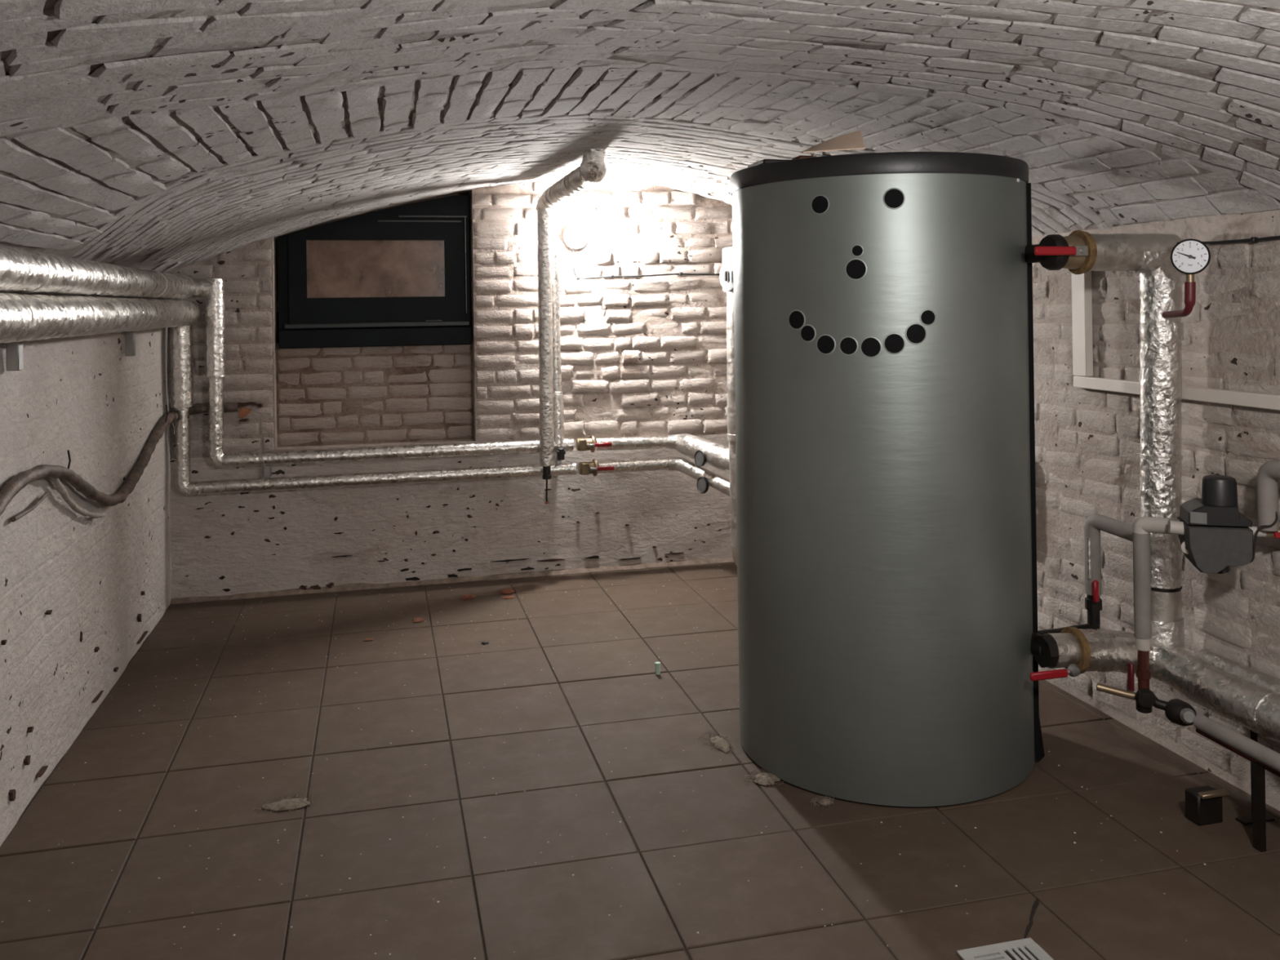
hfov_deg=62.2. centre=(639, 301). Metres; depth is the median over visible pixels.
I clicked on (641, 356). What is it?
wall
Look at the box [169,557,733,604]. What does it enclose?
trim
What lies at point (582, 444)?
valve
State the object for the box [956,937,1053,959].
paper sheet
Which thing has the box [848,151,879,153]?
paper sheet
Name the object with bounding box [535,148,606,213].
ceiling pipe
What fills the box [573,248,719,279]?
cable
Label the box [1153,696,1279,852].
pipe
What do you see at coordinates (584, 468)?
valve
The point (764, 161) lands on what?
pad
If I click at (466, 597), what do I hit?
chip
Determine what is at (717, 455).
pipe
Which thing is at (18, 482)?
cable
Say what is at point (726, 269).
switch
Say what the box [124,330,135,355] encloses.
bracket
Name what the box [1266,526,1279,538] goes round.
valve
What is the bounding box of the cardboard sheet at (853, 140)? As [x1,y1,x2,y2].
[800,130,865,153]
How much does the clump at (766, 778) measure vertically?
0.014 m
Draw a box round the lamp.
[563,223,588,248]
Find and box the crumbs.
[28,564,1205,959]
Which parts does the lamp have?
glass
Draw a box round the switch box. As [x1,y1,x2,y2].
[720,246,733,292]
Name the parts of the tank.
lid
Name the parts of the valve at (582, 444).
stem, lever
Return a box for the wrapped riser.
[726,290,737,565]
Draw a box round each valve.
[575,435,612,452]
[577,458,613,475]
[1024,234,1088,270]
[1030,631,1079,680]
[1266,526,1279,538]
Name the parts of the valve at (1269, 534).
lever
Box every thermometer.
[694,449,706,466]
[697,476,709,493]
[1181,541,1188,554]
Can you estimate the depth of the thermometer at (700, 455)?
5.07 m
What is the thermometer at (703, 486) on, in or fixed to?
attached to the pipe at (717, 482)
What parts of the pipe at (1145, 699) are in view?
lever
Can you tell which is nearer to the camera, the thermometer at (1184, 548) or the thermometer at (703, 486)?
the thermometer at (1184, 548)
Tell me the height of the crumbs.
0.002 m
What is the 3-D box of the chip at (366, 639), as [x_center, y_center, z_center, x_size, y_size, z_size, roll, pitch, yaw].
[-1.090,1.357,4.253,0.044,0.006,0.028,-1,0,-14]
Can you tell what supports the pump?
attached to the pipe at (1145, 699)
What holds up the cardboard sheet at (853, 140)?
on the tank
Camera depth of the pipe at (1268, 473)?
2.65 m
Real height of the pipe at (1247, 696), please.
0.423 m
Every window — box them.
[277,195,471,348]
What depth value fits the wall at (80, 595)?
3.30 m
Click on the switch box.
(726, 269)
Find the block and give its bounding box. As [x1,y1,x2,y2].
[1185,785,1229,825]
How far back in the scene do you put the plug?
3.81 m
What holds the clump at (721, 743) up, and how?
on the floor
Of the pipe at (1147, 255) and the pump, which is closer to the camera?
the pump
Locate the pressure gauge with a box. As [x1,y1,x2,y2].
[1162,239,1210,318]
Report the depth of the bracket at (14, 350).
2.71 m
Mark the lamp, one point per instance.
(575, 236)
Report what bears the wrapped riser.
on the floor
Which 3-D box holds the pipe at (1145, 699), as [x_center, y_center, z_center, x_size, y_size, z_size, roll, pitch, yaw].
[1.357,0.837,2.833,0.257,0.532,0.070,-1,0,37]
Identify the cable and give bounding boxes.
[0,402,237,521]
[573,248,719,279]
[1177,235,1279,244]
[1250,511,1278,562]
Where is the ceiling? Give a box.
[0,0,1279,273]
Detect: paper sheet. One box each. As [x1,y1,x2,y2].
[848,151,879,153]
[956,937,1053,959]
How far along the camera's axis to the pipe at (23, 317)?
4.73 m
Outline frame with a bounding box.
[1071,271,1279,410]
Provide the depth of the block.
2.68 m
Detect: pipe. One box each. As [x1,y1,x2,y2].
[0,245,573,477]
[0,293,576,494]
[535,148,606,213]
[537,200,554,503]
[551,206,565,460]
[595,433,729,472]
[596,457,729,496]
[1043,616,1279,825]
[1067,230,1183,621]
[1096,516,1179,713]
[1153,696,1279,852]
[1257,460,1279,531]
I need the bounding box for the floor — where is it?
[0,561,1279,959]
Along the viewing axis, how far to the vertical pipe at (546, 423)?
5.07 m
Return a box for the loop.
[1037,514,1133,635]
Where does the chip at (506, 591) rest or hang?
on the floor
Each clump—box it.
[251,793,313,811]
[700,731,733,752]
[742,768,784,786]
[809,795,834,807]
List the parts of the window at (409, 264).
pane, sash, hinge rod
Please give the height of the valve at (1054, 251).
0.098 m
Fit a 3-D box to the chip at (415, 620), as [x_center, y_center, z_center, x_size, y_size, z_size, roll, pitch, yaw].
[-0.942,1.353,4.499,0.048,0.012,0.045,-1,0,-14]
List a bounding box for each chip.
[364,638,373,640]
[412,617,423,622]
[460,594,475,599]
[499,588,514,594]
[501,595,515,599]
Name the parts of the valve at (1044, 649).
lever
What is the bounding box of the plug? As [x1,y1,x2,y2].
[654,662,660,675]
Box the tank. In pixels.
[729,151,1044,808]
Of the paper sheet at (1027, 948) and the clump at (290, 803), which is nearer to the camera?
the paper sheet at (1027, 948)
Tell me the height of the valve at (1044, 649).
0.102 m
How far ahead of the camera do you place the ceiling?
2.55 m
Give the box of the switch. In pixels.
[720,261,733,291]
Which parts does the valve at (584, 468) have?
stem, lever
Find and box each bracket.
[5,341,22,370]
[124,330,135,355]
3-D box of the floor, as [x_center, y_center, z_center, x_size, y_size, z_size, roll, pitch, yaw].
[0.215,1.385,1.939,3.490,0.102,7.180,-1,0,-14]
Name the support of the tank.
on the floor
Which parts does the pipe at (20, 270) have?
pipe bracket, pipe bracket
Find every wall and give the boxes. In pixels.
[0,258,171,846]
[167,179,733,598]
[1031,208,1279,810]
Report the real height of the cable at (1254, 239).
0.020 m
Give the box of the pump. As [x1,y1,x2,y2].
[1168,475,1266,573]
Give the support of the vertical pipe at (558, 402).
attached to the pipe at (20, 270)
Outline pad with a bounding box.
[747,155,813,167]
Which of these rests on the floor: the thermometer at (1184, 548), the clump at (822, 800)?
the clump at (822, 800)
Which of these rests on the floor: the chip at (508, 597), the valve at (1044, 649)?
the chip at (508, 597)
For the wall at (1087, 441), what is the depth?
3.07 m
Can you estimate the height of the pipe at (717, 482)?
0.149 m
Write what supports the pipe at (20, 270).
attached to the wall at (80, 595)
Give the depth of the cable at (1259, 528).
2.64 m
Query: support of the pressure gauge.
attached to the pipe at (1147, 255)
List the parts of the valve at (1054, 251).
lever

